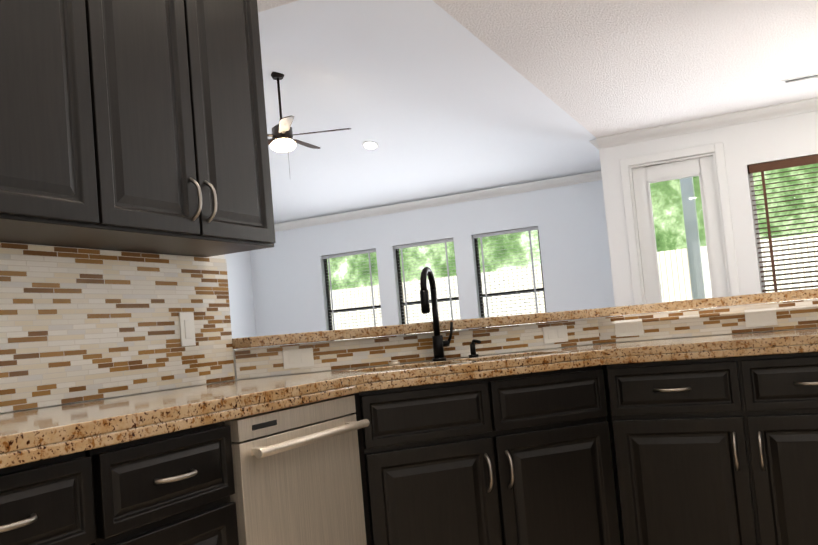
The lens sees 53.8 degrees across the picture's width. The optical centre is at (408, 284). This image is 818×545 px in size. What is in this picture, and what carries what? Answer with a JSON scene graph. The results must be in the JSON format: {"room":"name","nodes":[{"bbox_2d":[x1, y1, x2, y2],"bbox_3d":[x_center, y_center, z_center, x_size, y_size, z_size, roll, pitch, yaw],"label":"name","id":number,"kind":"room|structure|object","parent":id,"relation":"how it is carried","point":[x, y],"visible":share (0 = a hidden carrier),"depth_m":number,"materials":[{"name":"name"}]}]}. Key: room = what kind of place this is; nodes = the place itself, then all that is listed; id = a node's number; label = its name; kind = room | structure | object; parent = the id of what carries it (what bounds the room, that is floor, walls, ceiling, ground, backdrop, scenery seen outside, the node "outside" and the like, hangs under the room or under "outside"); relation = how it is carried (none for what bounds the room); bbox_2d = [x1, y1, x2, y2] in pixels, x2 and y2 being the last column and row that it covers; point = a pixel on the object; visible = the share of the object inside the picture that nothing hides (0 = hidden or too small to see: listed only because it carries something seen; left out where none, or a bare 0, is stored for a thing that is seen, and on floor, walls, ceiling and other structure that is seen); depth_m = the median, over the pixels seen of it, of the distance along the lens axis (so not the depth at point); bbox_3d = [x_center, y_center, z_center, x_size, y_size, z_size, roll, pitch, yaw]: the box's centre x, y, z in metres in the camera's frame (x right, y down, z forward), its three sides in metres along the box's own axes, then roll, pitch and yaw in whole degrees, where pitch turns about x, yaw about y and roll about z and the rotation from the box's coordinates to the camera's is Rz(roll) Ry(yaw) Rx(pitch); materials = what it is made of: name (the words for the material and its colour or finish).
{"room":"kitchen","nodes":[
{"label":"kitchen","id":0,"kind":"room"},
{"bbox_2d":[0,242,232,413],"bbox_3d":[-1.505,-0.148,1.503,0.120,2.800,3.500,-7,-4,25],"label":"wall","id":1,"kind":"structure","parent":0,"point":[220,257],"depth_m":2.56,"materials":[{"name":"white paint"}]},
{"bbox_2d":[0,0,111,244],"bbox_3d":[-1.158,-0.684,1.836,0.326,1.095,0.780,-7,-4,25],"label":"upper cabinet","id":2,"kind":"object","parent":1,"relation":"attached to","point":[54,169],"depth_m":1.99,"materials":[{"name":"black wood"}]},
{"bbox_2d":[36,0,275,256],"bbox_3d":[-0.818,-0.669,2.553,0.326,1.095,0.805,-7,-4,25],"label":"upper cabinet","id":3,"kind":"object","parent":1,"relation":"attached to","point":[134,125],"depth_m":2.44,"materials":[{"name":"black wood"}]},
{"bbox_2d":[224,251,256,349],"bbox_3d":[-3.828,0.479,8.484,0.150,2.800,7.150,-7,-4,25],"label":"wall","id":4,"kind":"structure","parent":0,"point":[241,298],"depth_m":11.45,"materials":[{"name":"white paint"}]},
{"bbox_2d":[233,318,607,420],"bbox_3d":[0.069,0.714,3.292,1.255,1.030,1.110,-7,-4,25],"label":"wall","id":5,"kind":"structure","parent":0,"point":[591,318],"depth_m":3.22,"materials":[{"name":"white"}]},
{"bbox_2d":[0,243,817,412],"bbox_3d":[-0.046,0.007,1.934,2.104,0.456,3.733,-7,-4,25],"label":"backsplash","id":6,"kind":"structure","parent":5,"relation":"attached to","point":[78,324],"depth_m":2.70,"materials":[{"name":"tile"}]},
{"bbox_2d":[250,180,614,346],"bbox_3d":[0.209,0.258,10.616,5.650,2.800,0.150,-7,-4,25],"label":"wall","id":7,"kind":"structure","parent":0,"point":[289,282],"depth_m":10.37,"materials":[{"name":"white paint"}]},
{"bbox_2d":[322,249,381,340],"bbox_3d":[-0.754,0.381,11.031,0.960,1.672,0.170,-7,-4,25],"label":"living room window","id":8,"kind":"structure","parent":7,"relation":"in","point":[329,303],"depth_m":11.11,"materials":[{"name":"clear glass"}]},
{"bbox_2d":[394,238,461,334],"bbox_3d":[0.263,0.264,10.552,0.960,1.672,0.170,-7,-4,25],"label":"living room window","id":9,"kind":"structure","parent":7,"relation":"in","point":[401,290],"depth_m":10.63,"materials":[{"name":"clear glass"}]},
{"bbox_2d":[274,171,601,231],"bbox_3d":[0.154,-1.051,10.538,5.410,0.095,0.085,-7,-4,25],"label":"crown molding","id":10,"kind":"structure","parent":7,"relation":"attached to","point":[511,189],"depth_m":10.38,"materials":[{"name":"white wood"}]},
{"bbox_2d":[473,226,545,327],"bbox_3d":[1.279,0.146,10.072,0.960,1.672,0.170,-7,-4,25],"label":"living room window","id":11,"kind":"structure","parent":7,"relation":"in","point":[479,271],"depth_m":10.13,"materials":[{"name":"clear glass"}]},
{"bbox_2d":[257,0,817,223],"bbox_3d":[-0.244,-1.943,5.008,10.150,1.077,10.850,-7,-4,25],"label":"ceiling","id":12,"kind":"structure","parent":0,"point":[432,98],"depth_m":6.36,"materials":[{"name":"white paint"}]},
{"bbox_2d":[267,72,350,170],"bbox_3d":[-1.223,-1.538,7.861,1.294,1.047,1.246,-7,-4,25],"label":"ceiling fan","id":13,"kind":"object","parent":12,"relation":"hanging from","point":[281,135],"visible":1,"depth_m":7.74,"materials":[{"name":"brown metal"}]},
{"bbox_2d":[362,141,378,149],"bbox_3d":[-0.445,-1.607,9.274,0.190,0.066,0.182,-7,-4,25],"label":"recessed light","id":14,"kind":"object","parent":12,"relation":"in","point":[371,145],"visible":1,"depth_m":9.27,"materials":[{"name":"white"}]},
{"bbox_2d":[781,73,817,83],"bbox_3d":[3.083,-1.607,6.264,0.340,0.015,0.100,-7,-4,25],"label":"ceiling vent","id":15,"kind":"object","parent":12,"relation":"in","point":[799,78],"visible":0.98,"depth_m":6.26,"materials":[{"name":"white metal"}]},
{"bbox_2d":[599,111,817,315],"bbox_3d":[3.914,-0.291,6.879,4.300,2.800,0.150,-7,-4,25],"label":"wall","id":16,"kind":"structure","parent":0,"point":[773,139],"depth_m":7.26,"materials":[{"name":"white paint"}]},
{"bbox_2d":[589,140,598,149],"bbox_3d":[2.160,-1.344,8.589,0.085,0.095,1.700,-7,-4,25],"label":"crown molding","id":17,"kind":"structure","parent":16,"relation":"attached to","point":[594,142],"depth_m":7.82,"materials":[{"name":"white wood"}]},
{"bbox_2d":[619,142,740,314],"bbox_3d":[2.573,0.007,7.498,0.930,2.522,0.170,-7,-4,25],"label":"door frame","id":18,"kind":"structure","parent":16,"relation":"attached to","point":[714,150],"depth_m":7.48,"materials":[{"name":"white wood"}]},
{"bbox_2d":[632,156,728,313],"bbox_3d":[2.566,0.048,7.474,0.736,2.411,0.110,-7,-4,25],"label":"patio door","id":19,"kind":"structure","parent":16,"relation":"in","point":[702,168],"depth_m":7.53,"materials":[{"name":"white"}]},
{"bbox_2d":[747,155,817,303],"bbox_3d":[3.514,-0.329,7.031,0.960,1.603,0.170,-7,-4,25],"label":"window blinds","id":20,"kind":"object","parent":16,"relation":"in","point":[782,164],"depth_m":7.14,"materials":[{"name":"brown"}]},
{"bbox_2d":[600,299,817,544],"bbox_3d":[1.388,0.604,3.374,1.188,1.030,0.165,-7,-4,25],"label":"wall","id":21,"kind":"structure","parent":0,"point":[608,417],"depth_m":3.53,"materials":[{"name":"white"}]},
{"bbox_3d":[1.063,1.032,0.944,4.970,0.060,4.730,-7,-4,25],"label":"floor","id":22,"kind":"structure","parent":0,"visible":0},
{"bbox_2d":[0,267,817,544],"bbox_3d":[0.037,0.515,2.118,2.595,1.289,4.155,-7,-4,25],"label":"base cabinet","id":23,"kind":"object","parent":22,"relation":"on","point":[715,438],"visible":1,"depth_m":2.69,"materials":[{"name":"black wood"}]},
{"bbox_2d":[419,267,453,361],"bbox_3d":[0.096,0.115,3.186,0.080,0.374,0.217,-7,-4,25],"label":"faucet","id":24,"kind":"object","parent":23,"relation":"on","point":[436,326],"depth_m":3.22,"materials":[{"name":"black metal"}]},
{"label":"outside","id":25,"kind":"structure","parent":0,"visible":0},
{"bbox_2d":[327,163,817,340],"bbox_3d":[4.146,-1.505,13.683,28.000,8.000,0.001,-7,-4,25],"label":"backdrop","id":26,"kind":"structure","parent":25,"point":[659,196],"depth_m":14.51,"materials":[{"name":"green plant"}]},
{"bbox_3d":[3.099,1.507,10.722,28.000,0.070,6.140,-7,-4,25],"label":"ground","id":27,"kind":"structure","parent":25,"visible":0},
{"bbox_2d":[680,177,705,308],"bbox_3d":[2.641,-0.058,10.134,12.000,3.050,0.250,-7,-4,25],"label":"patio post","id":28,"kind":"object","parent":27,"relation":"on","point":[686,201],"depth_m":9.70,"materials":[{"name":"white"}]},
{"bbox_3d":[4.054,-0.600,2.005,0.150,2.800,8.850,-7,-4,25],"label":"wall","id":29,"kind":"structure","parent":0,"visible":0},
{"bbox_2d":[596,97,817,148],"bbox_3d":[3.707,-1.583,6.874,4.200,0.095,0.085,-7,-4,25],"label":"crown molding","id":30,"kind":"structure","parent":29,"relation":"attached to","point":[752,115],"depth_m":7.28,"materials":[{"name":"white wood"}]}
]}

